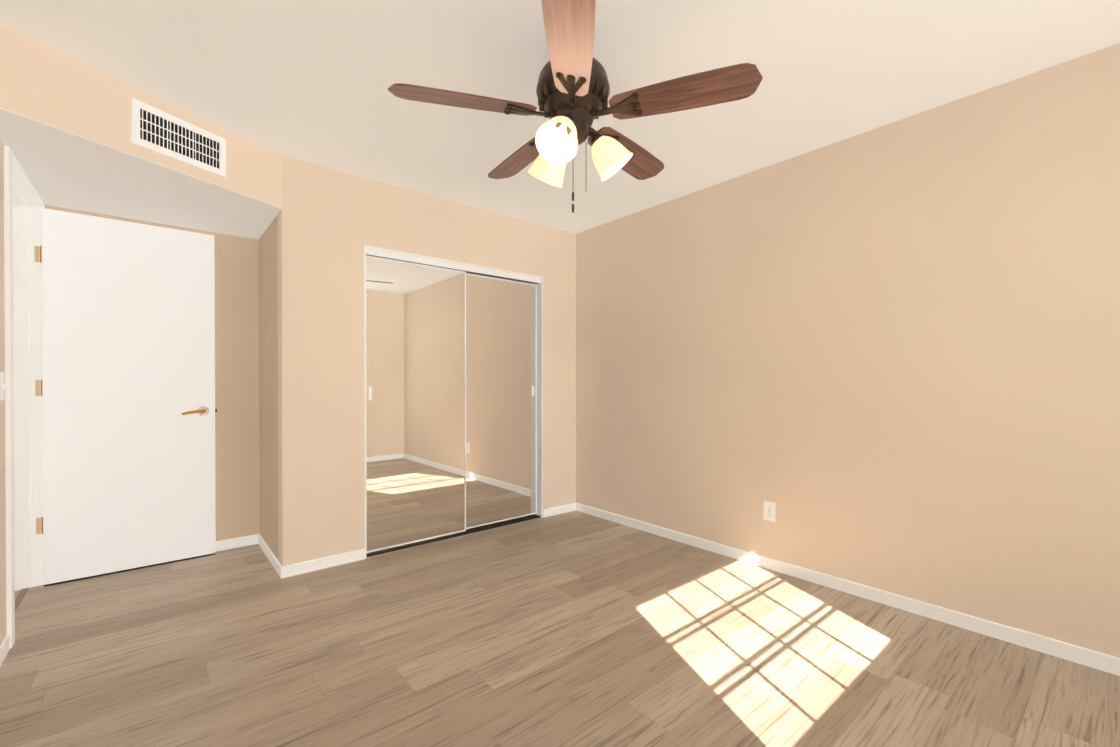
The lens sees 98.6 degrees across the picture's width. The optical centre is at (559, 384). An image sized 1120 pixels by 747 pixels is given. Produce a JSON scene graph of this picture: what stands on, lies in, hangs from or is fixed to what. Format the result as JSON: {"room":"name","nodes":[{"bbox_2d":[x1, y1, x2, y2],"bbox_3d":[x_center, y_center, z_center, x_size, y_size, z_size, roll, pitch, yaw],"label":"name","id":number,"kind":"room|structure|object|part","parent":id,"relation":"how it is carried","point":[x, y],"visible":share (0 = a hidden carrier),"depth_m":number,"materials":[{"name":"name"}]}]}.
{"room":"empty bedroom","nodes":[
{"label":"empty bedroom","id":0,"kind":"room"},
{"bbox_2d":[0,140,5,644],"bbox_3d":[-1.538,-0.092,0.987,0.120,2.440,4.641,0,0,-40],"label":"wall","id":1,"kind":"structure","parent":0,"point":[2,512],"depth_m":2.00,"materials":[{"name":"paint"}]},
{"bbox_2d":[0,372,4,400],"bbox_3d":[-2.287,0.008,1.978,0.012,0.116,0.072,0,0,-40],"label":"switch plate","id":2,"kind":"object","parent":1,"relation":"attached to","point":[2,388],"visible":0.98,"depth_m":1.98,"materials":[{"name":"white plastic"}]},
{"bbox_2d":[0,636,8,666],"bbox_3d":[-1.159,1.097,0.644,0.016,0.066,3.619,0,0,-40],"label":"baseboard","id":3,"kind":"structure","parent":1,"relation":"attached to","point":[4,647],"depth_m":1.96,"materials":[{"name":"white"}]},
{"bbox_2d":[15,588,28,610],"bbox_3d":[-2.681,1.119,2.348,0.029,0.004,0.777,0,0,-40],"label":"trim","id":4,"kind":"structure","parent":1,"relation":"attached to","point":[20,596],"depth_m":2.53,"materials":[{"name":"brown"}]},
{"bbox_2d":[3,145,44,648],"bbox_3d":[-2.681,0.035,2.342,0.152,2.172,0.913,0,0,-40],"label":"door frame","id":5,"kind":"structure","parent":1,"relation":"attached to","point":[23,204],"depth_m":2.62,"materials":[{"name":"white"}]},
{"bbox_2d":[0,24,281,207],"bbox_3d":[-2.089,-1.168,2.539,1.047,0.305,1.309,0,0,-40],"label":"wall","id":6,"kind":"structure","parent":0,"point":[42,83],"depth_m":2.01,"materials":[{"name":"paint"}]},
{"bbox_2d":[0,108,281,238],"bbox_3d":[-2.089,-1.013,2.540,1.047,0.004,1.309,0,0,-40],"label":"soffit","id":7,"kind":"structure","parent":6,"relation":"attached to","point":[63,168],"depth_m":2.46,"materials":[{"name":"paint"}]},
{"bbox_2d":[131,98,225,177],"bbox_3d":[-1.812,-1.164,2.306,0.024,0.195,0.400,0,0,23],"label":"ceiling vent","id":8,"kind":"object","parent":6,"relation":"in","point":[160,131],"visible":1,"depth_m":2.28,"materials":[{"name":"white metal"}]},
{"bbox_2d":[45,205,278,560],"bbox_3d":[-2.290,-0.102,2.875,1.167,2.440,0.785,0,0,-40],"label":"wall","id":9,"kind":"structure","parent":0,"point":[246,385],"depth_m":3.27,"materials":[{"name":"paint"}]},
{"bbox_2d":[40,208,215,584],"bbox_3d":[-2.567,0.067,2.912,0.788,2.078,0.142,0,0,-40],"label":"entry door","id":10,"kind":"structure","parent":9,"relation":"in","point":[128,344],"depth_m":2.87,"materials":[{"name":"white"}]},
{"bbox_3d":[-2.567,0.030,2.912,0.788,1.595,0.142,0,0,-40],"label":"entry door hardware","id":11,"kind":"part","parent":10,"relation":"part of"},
{"bbox_2d":[44,553,214,586],"bbox_3d":[-2.564,1.111,2.922,0.771,0.012,0.028,0,0,-40],"label":"door sweep","id":12,"kind":"object","parent":10,"relation":"attached to","point":[127,570],"depth_m":2.88,"materials":[{"name":"black"}]},
{"bbox_2d":[216,535,255,550],"bbox_3d":[-2.499,1.084,3.051,1.027,0.066,0.016,0,0,-40],"label":"baseboard","id":13,"kind":"structure","parent":9,"relation":"attached to","point":[221,545],"depth_m":3.29,"materials":[{"name":"white wood"}]},
{"bbox_2d":[256,534,287,577],"bbox_3d":[-1.852,1.084,3.069,0.016,0.066,0.772,0,0,-40],"label":"baseboard","id":14,"kind":"structure","parent":9,"relation":"attached to","point":[282,572],"depth_m":2.97,"materials":[{"name":"white"}]},
{"bbox_2d":[277,155,575,566],"bbox_3d":[-0.726,-0.106,3.603,2.403,2.440,0.120,0,0,-40],"label":"wall","id":15,"kind":"structure","parent":0,"point":[331,222],"depth_m":3.01,"materials":[{"name":"paint"}]},
{"bbox_2d":[288,549,364,576],"bbox_3d":[-1.414,1.085,2.944,0.434,0.066,0.016,0,0,-40],"label":"baseboard","id":16,"kind":"structure","parent":15,"relation":"attached to","point":[326,562],"depth_m":2.93,"materials":[{"name":"white wood"}]},
{"bbox_2d":[366,257,464,550],"bbox_3d":[-0.987,0.130,3.359,0.715,1.910,0.006,0,0,-40],"label":"mirror","id":17,"kind":"object","parent":15,"relation":"attached to","point":[415,404],"visible":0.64,"depth_m":3.33,"materials":[{"name":"white mirror"}]},
{"bbox_2d":[368,387,371,399],"bbox_3d":[-1.237,0.059,3.140,0.022,0.085,0.006,0,0,-40],"label":"door pull","id":18,"kind":"object","parent":17,"relation":"attached to","point":[369,393],"visible":1,"depth_m":3.14,"materials":[{"name":"white plastic"}]},
{"bbox_2d":[366,254,539,556],"bbox_3d":[-0.737,0.117,3.597,1.426,1.995,0.087,0,0,-40],"label":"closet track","id":19,"kind":"object","parent":15,"relation":"in","point":[497,524],"visible":0.48,"depth_m":3.62,"materials":[{"name":"grey metal"}]},
{"bbox_2d":[364,245,542,557],"bbox_3d":[-0.736,0.110,3.596,1.450,2.009,0.120,0,0,-40],"label":"mirrored closet doors","id":20,"kind":"structure","parent":15,"relation":"in","point":[388,253],"depth_m":3.67,"materials":[{"name":"white metal"}]},
{"bbox_3d":[-0.987,0.129,3.359,0.733,1.932,0.022,0,0,-40],"label":"door frame","id":21,"kind":"part","parent":20,"relation":"part of","materials":[{"name":"white metal"}]},
{"bbox_3d":[-0.485,0.126,3.833,0.733,1.932,0.022,0,0,-40],"label":"door frame","id":22,"kind":"part","parent":20,"relation":"part of","materials":[{"name":"white metal"}]},
{"bbox_2d":[466,275,534,527],"bbox_3d":[-0.485,0.127,3.833,0.715,1.910,0.006,0,0,-40],"label":"mirror","id":23,"kind":"object","parent":15,"relation":"attached to","point":[500,400],"visible":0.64,"depth_m":3.83,"materials":[{"name":"white mirror"}]},
{"bbox_2d":[543,503,575,517],"bbox_3d":[-0.009,1.079,4.125,0.336,0.066,0.016,0,0,-40],"label":"baseboard","id":24,"kind":"structure","parent":15,"relation":"attached to","point":[570,507],"depth_m":4.12,"materials":[{"name":"white wood"}]},
{"bbox_2d":[0,511,1119,746],"bbox_3d":[-0.678,1.155,1.641,4.870,0.060,4.761,0,0,-40],"label":"floor","id":25,"kind":"structure","parent":0,"point":[574,629],"depth_m":1.96,"materials":[{"name":"brown wood"}]},
{"bbox_2d":[0,0,1119,233],"bbox_3d":[-0.678,-1.355,1.628,4.870,0.080,4.761,0,0,-40],"label":"ceiling","id":26,"kind":"structure","parent":0,"point":[308,80],"depth_m":2.00,"materials":[{"name":"paint"}]},
{"bbox_2d":[388,0,762,212],"bbox_3d":[0.045,-0.987,1.889,1.267,0.658,1.258,0,0,-40],"label":"ceiling fan","id":27,"kind":"object","parent":26,"relation":"hanging from","point":[573,90],"visible":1,"depth_m":1.74,"materials":[{"name":"brown wood"}]},
{"label":"blade","id":28,"kind":"part","parent":27,"relation":"part of","materials":[{"name":"brown wood"}]},
{"bbox_3d":[-0.174,-1.025,2.188,0.148,0.006,0.520,-16,9,-32],"label":"blade","id":29,"kind":"part","parent":27,"relation":"part of","materials":[{"name":"brown wood"}]},
{"label":"blade","id":30,"kind":"part","parent":27,"relation":"part of","materials":[{"name":"brown wood"}]},
{"bbox_3d":[0.050,-1.115,1.845,0.282,0.402,0.282,0,0,-40],"label":"motor","id":31,"kind":"part","parent":27,"relation":"part of","materials":[{"name":"brown metal"}]},
{"bbox_3d":[0.307,-1.025,2.165,0.148,0.006,0.520,-16,-10,38],"label":"blade","id":32,"kind":"part","parent":27,"relation":"part of","materials":[{"name":"brown wood"}]},
{"bbox_3d":[0.433,-1.023,1.699,0.520,0.006,0.148,0,-13,21],"label":"blade","id":33,"kind":"part","parent":27,"relation":"part of","materials":[{"name":"brown wood"}]},
{"bbox_2d":[576,43,1119,657],"bbox_3d":[1.429,-0.102,2.821,0.120,2.440,3.856,0,0,-40],"label":"wall","id":34,"kind":"structure","parent":0,"point":[884,357],"depth_m":2.41,"materials":[{"name":"paint"}]},
{"bbox_2d":[764,501,775,521],"bbox_3d":[1.268,0.769,2.917,0.007,0.116,0.072,0,0,-40],"label":"electrical outlet plate","id":35,"kind":"object","parent":34,"relation":"attached to","point":[769,511],"visible":1,"depth_m":2.91,"materials":[{"name":"white plastic"}]},
{"bbox_2d":[576,503,1119,675],"bbox_3d":[1.341,1.085,2.829,0.020,0.066,3.740,0,0,-40],"label":"baseboard","id":36,"kind":"structure","parent":34,"relation":"attached to","point":[1080,655],"depth_m":2.40,"materials":[{"name":"white"}]}
]}

